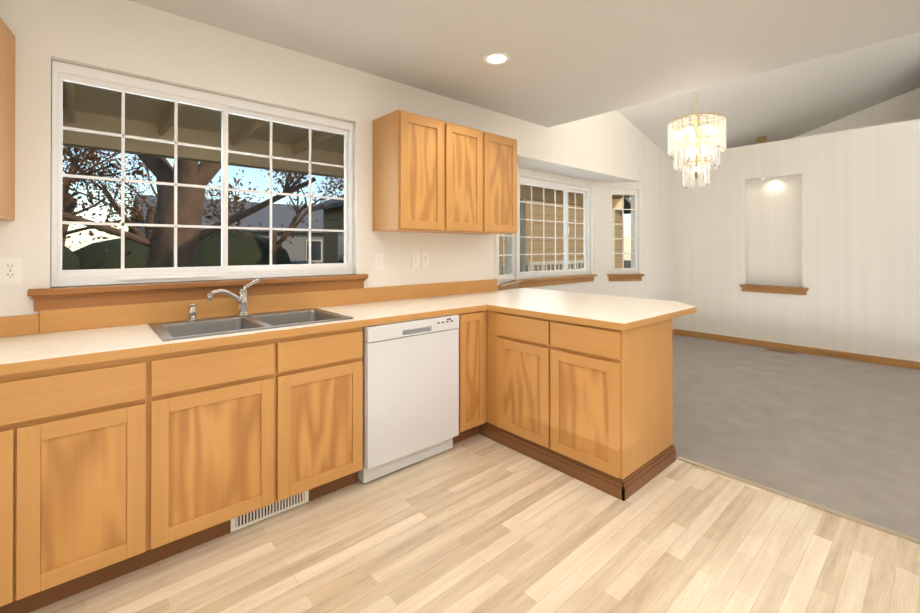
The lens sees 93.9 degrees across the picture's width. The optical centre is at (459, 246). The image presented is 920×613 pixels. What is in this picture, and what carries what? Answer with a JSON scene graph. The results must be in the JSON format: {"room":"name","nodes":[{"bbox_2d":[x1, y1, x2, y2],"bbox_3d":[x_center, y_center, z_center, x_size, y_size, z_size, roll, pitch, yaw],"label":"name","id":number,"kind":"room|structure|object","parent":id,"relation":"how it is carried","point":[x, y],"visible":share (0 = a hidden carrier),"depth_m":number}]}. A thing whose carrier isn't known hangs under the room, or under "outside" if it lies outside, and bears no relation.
{"room":"kitchen","nodes":[
{"label":"kitchen","id":0,"kind":"room"},
{"bbox_2d":[230,490,308,531],"bbox_3d":[-0.910,1.260,2.078,0.360,0.082,0.008,0,0,-41],"label":"air vent","id":1,"kind":"object","parent":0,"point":[255,516],"visible":0.62,"depth_m":2.07},
{"bbox_2d":[0,0,674,329],"bbox_3d":[0.369,-0.634,4.051,9.140,3.900,0.150,0,0,-41],"label":"wall","id":2,"kind":"structure","parent":0,"point":[129,38],"depth_m":2.69},
{"bbox_2d":[0,17,14,219],"bbox_3d":[-2.047,-0.520,1.577,0.552,0.810,0.346,0,0,-41],"label":"upper cabinet","id":3,"kind":"object","parent":2,"relation":"attached to","point":[7,38],"depth_m":1.81},
{"bbox_2d":[0,257,21,283],"bbox_3d":[-1.963,0.106,1.877,0.072,0.116,0.009,0,0,-41],"label":"electrical outlet","id":4,"kind":"object","parent":2,"relation":"attached to","point":[10,270],"visible":1,"depth_m":1.88},
{"bbox_2d":[27,274,367,310],"bbox_3d":[-1.295,0.243,2.472,1.680,0.100,0.085,0,0,-41],"label":"window sill","id":5,"kind":"structure","parent":2,"relation":"attached to","point":[54,298],"depth_m":2.25},
{"bbox_2d":[51,60,352,286],"bbox_3d":[-1.348,-0.339,2.535,1.534,1.058,0.083,0,0,-41],"label":"kitchen window","id":6,"kind":"structure","parent":2,"relation":"in","point":[97,78],"depth_m":2.35},
{"bbox_2d":[375,253,383,268],"bbox_3d":[-0.579,0.107,3.098,0.072,0.116,0.016,0,0,-41],"label":"switch","id":7,"kind":"object","parent":2,"relation":"attached to","point":[379,260],"visible":1,"depth_m":3.10},
{"bbox_2d":[372,110,455,232],"bbox_3d":[-0.339,-0.503,3.088,0.457,0.790,0.346,0,0,-41],"label":"upper cabinet","id":8,"kind":"object","parent":2,"relation":"attached to","point":[414,187],"depth_m":2.95},
{"bbox_2d":[411,252,418,266],"bbox_3d":[-0.340,0.103,3.309,0.072,0.116,0.016,0,0,-41],"label":"electrical outlet","id":9,"kind":"object","parent":2,"relation":"attached to","point":[414,259],"visible":1,"depth_m":3.30},
{"bbox_2d":[421,252,428,266],"bbox_3d":[-0.273,0.103,3.373,0.072,0.116,0.009,0,0,-41],"label":"electrical outlet","id":10,"kind":"object","parent":2,"relation":"attached to","point":[424,259],"visible":1,"depth_m":3.37},
{"bbox_2d":[451,124,491,233],"bbox_3d":[-0.077,-0.502,3.320,0.524,0.790,0.346,0,0,-41],"label":"upper cabinet","id":11,"kind":"object","parent":2,"relation":"attached to","point":[473,146],"depth_m":3.26},
{"bbox_2d":[480,133,516,234],"bbox_3d":[0.193,-0.501,3.559,0.473,0.790,0.346,0,0,-41],"label":"upper cabinet","id":12,"kind":"object","parent":2,"relation":"attached to","point":[504,149],"depth_m":3.49},
{"bbox_2d":[30,434,919,612],"bbox_3d":[0.673,1.324,0.205,4.270,0.050,6.000,0,0,-41],"label":"floor","id":13,"kind":"structure","parent":0,"point":[478,523],"depth_m":1.82},
{"bbox_2d":[0,337,55,612],"bbox_3d":[-1.858,0.867,1.551,0.525,0.876,0.626,0,0,-41],"label":"base cabinet","id":14,"kind":"object","parent":13,"relation":"on","point":[23,364],"depth_m":1.47},
{"bbox_2d":[44,329,175,606],"bbox_3d":[-1.569,0.868,1.807,0.495,0.876,0.626,0,0,-41],"label":"base cabinet","id":15,"kind":"object","parent":13,"relation":"on","point":[130,441],"depth_m":1.62},
{"bbox_2d":[148,308,353,340],"bbox_3d":[-1.073,0.481,2.250,0.860,0.188,0.520,0,0,-41],"label":"sink","id":16,"kind":"object","parent":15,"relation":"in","point":[177,330],"visible":0.38,"depth_m":2.28},
{"bbox_2d":[187,303,197,320],"bbox_3d":[-1.400,0.343,2.251,0.052,0.088,0.052,0,0,-41],"label":"soap dispenser","id":17,"kind":"object","parent":16,"relation":"on","point":[192,311],"visible":1,"depth_m":2.24},
{"bbox_2d":[207,279,259,315],"bbox_3d":[-1.225,0.288,2.341,0.298,0.200,0.186,0,0,-41],"label":"faucet","id":18,"kind":"object","parent":16,"relation":"on","point":[242,298],"visible":1,"depth_m":2.39},
{"bbox_2d":[400,301,487,443],"bbox_3d":[-0.117,0.874,3.092,0.290,0.876,0.626,0,0,-41],"label":"base cabinet","id":19,"kind":"object","parent":13,"relation":"on","point":[473,319],"depth_m":2.86},
{"bbox_2d":[357,314,458,482],"bbox_3d":[-0.456,0.868,2.756,0.650,0.860,0.627,0,0,-41],"label":"dishwasher","id":20,"kind":"object","parent":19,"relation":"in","point":[410,392],"visible":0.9,"depth_m":2.49},
{"bbox_2d":[432,293,535,304],"bbox_3d":[0.216,0.875,3.399,0.615,0.876,0.606,0,0,-41],"label":"base cabinet","id":21,"kind":"object","parent":13,"relation":"on","point":[481,298],"depth_m":3.22},
{"bbox_2d":[484,301,587,459],"bbox_3d":[0.610,0.873,2.938,0.635,0.876,0.604,0,0,-41],"label":"base cabinet","id":22,"kind":"object","parent":13,"relation":"on","point":[511,328],"depth_m":2.78},
{"bbox_2d":[536,305,675,500],"bbox_3d":[0.895,0.872,2.617,0.635,0.876,0.516,0,0,-41],"label":"base cabinet","id":23,"kind":"object","parent":13,"relation":"on","point":[604,376],"depth_m":2.40},
{"bbox_2d":[677,456,919,543],"bbox_3d":[2.805,1.300,1.017,0.036,0.006,4.390,0,0,-41],"label":"threshold strip","id":24,"kind":"object","parent":13,"relation":"on","point":[872,525],"depth_m":2.18},
{"bbox_2d":[128,0,919,127],"bbox_3d":[0.979,-1.300,0.407,5.220,0.120,6.120,0,0,-41],"label":"ceiling","id":25,"kind":"structure","parent":0,"point":[571,60],"depth_m":2.54},
{"bbox_2d":[483,52,509,64],"bbox_3d":[0.240,-1.226,2.811,0.176,0.006,0.176,0,0,-41],"label":"recessed light","id":26,"kind":"object","parent":25,"relation":"in","point":[497,58],"visible":1,"depth_m":2.81},
{"bbox_2d":[494,160,642,297],"bbox_3d":[1.215,0.165,5.048,2.980,2.310,0.552,0,0,-41],"label":"wall","id":27,"kind":"structure","parent":0,"point":[600,188],"depth_m":5.72},
{"bbox_2d":[499,234,513,283],"bbox_3d":[0.428,-0.208,4.358,0.075,1.141,0.700,0,0,21],"label":"bay window","id":28,"kind":"structure","parent":27,"relation":"in","point":[507,277],"depth_m":4.64},
{"bbox_2d":[520,177,588,278],"bbox_3d":[1.160,-0.204,5.268,1.440,1.141,0.083,0,0,-41],"label":"bay window","id":29,"kind":"structure","parent":27,"relation":"in","point":[566,189],"depth_m":5.37},
{"bbox_2d":[498,274,644,289],"bbox_3d":[1.282,0.412,5.007,2.816,0.095,0.482,0,0,-41],"label":"window sill","id":30,"kind":"structure","parent":27,"relation":"attached to","point":[532,282],"depth_m":5.19},
{"bbox_2d":[611,189,637,273],"bbox_3d":[2.203,-0.202,5.827,0.395,1.141,0.075,0,0,-5],"label":"bay window","id":31,"kind":"structure","parent":27,"relation":"in","point":[623,192],"depth_m":5.81},
{"bbox_2d":[618,32,919,159],"bbox_3d":[4.320,-2.551,3.442,4.080,2.997,6.270,0,0,-41],"label":"ceiling","id":32,"kind":"structure","parent":0,"point":[789,102],"depth_m":5.18},
{"bbox_2d":[668,89,726,187],"bbox_3d":[2.205,-1.387,4.016,0.480,1.666,0.481,0,0,-41],"label":"chandelier","id":33,"kind":"object","parent":32,"relation":"hanging from","point":[694,151],"visible":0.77,"depth_m":3.87},
{"bbox_2d":[756,136,766,142],"bbox_3d":[4.188,-1.053,5.969,0.200,0.928,0.200,0,0,-41],"label":"pendant light","id":34,"kind":"object","parent":32,"relation":"hanging from","point":[762,139],"visible":0.27,"depth_m":5.95},
{"bbox_2d":[672,335,919,538],"bbox_3d":[3.873,1.338,3.304,4.630,0.050,6.400,0,0,-41],"label":"floor carpet","id":35,"kind":"object","parent":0,"point":[840,435],"depth_m":3.17},
{"bbox_2d":[766,348,797,354],"bbox_3d":[4.033,1.319,5.395,0.120,0.006,0.320,0,0,-41],"label":"air vent register","id":36,"kind":"object","parent":35,"relation":"on","point":[780,351],"visible":1,"depth_m":5.39},
{"bbox_2d":[674,119,919,361],"bbox_3d":[5.306,-1.533,4.337,0.250,5.700,6.270,0,0,-41],"label":"wall","id":37,"kind":"structure","parent":0,"point":[831,221],"depth_m":5.26},
{"bbox_2d":[739,284,808,294],"bbox_3d":[4.071,0.557,5.585,0.155,0.090,0.730,0,0,-41],"label":"sill","id":38,"kind":"structure","parent":37,"relation":"attached to","point":[776,289],"depth_m":5.53},
{"bbox_2d":[672,329,919,369],"bbox_3d":[3.638,1.269,3.096,3.879,0.085,6.400,0,0,-41],"label":"baseboard","id":39,"kind":"structure","parent":37,"relation":"attached to","point":[845,355],"depth_m":5.29},
{"bbox_2d":[791,88,919,138],"bbox_3d":[5.775,-1.531,4.752,0.120,5.700,6.270,0,0,-41],"label":"wall","id":40,"kind":"structure","parent":0,"point":[903,107],"depth_m":5.31},
{"label":"outside","id":41,"kind":"structure","parent":0,"visible":0},
{"bbox_2d":[624,260,630,265],"bbox_3d":[-19.283,2.072,40.061,100.000,0.100,79.850,0,0,-41],"label":"ground","id":42,"kind":"structure","parent":41,"point":[628,263],"depth_m":52.08},
{"bbox_2d":[62,146,343,269],"bbox_3d":[-9.634,-2.681,9.370,15.439,9.726,18.114,0,0,-41],"label":"tree","id":43,"kind":"object","parent":42,"relation":"on","point":[196,245],"depth_m":9.03},
{"bbox_2d":[128,194,322,263],"bbox_3d":[-11.267,-0.394,28.370,16.300,4.730,8.800,0,0,-41],"label":"house","id":44,"kind":"structure","parent":42,"relation":"on","point":[284,218],"depth_m":24.92},
{"bbox_2d":[63,81,630,274],"bbox_3d":[-0.315,0.335,5.047,12.000,3.070,2.245,0,0,-41],"label":"porch","id":45,"kind":"object","parent":42,"relation":"on","point":[201,128],"depth_m":4.05},
{"bbox_2d":[308,194,630,274],"bbox_3d":[0.600,-0.749,15.638,9.400,5.330,7.600,0,0,-41],"label":"neighboring house","id":46,"kind":"structure","parent":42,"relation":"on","point":[331,244],"depth_m":13.71},
{"bbox_3d":[-2.833,1.936,21.468,100.000,0.010,7.500,0,0,-42],"label":"road","id":47,"kind":"object","parent":42,"relation":"on","visible":0},
{"bbox_2d":[291,260,314,263],"bbox_3d":[-6.683,1.217,15.863,4.499,1.400,1.800,0,0,-41],"label":"car","id":48,"kind":"object","parent":47,"relation":"on","point":[300,261],"depth_m":15.63}
]}

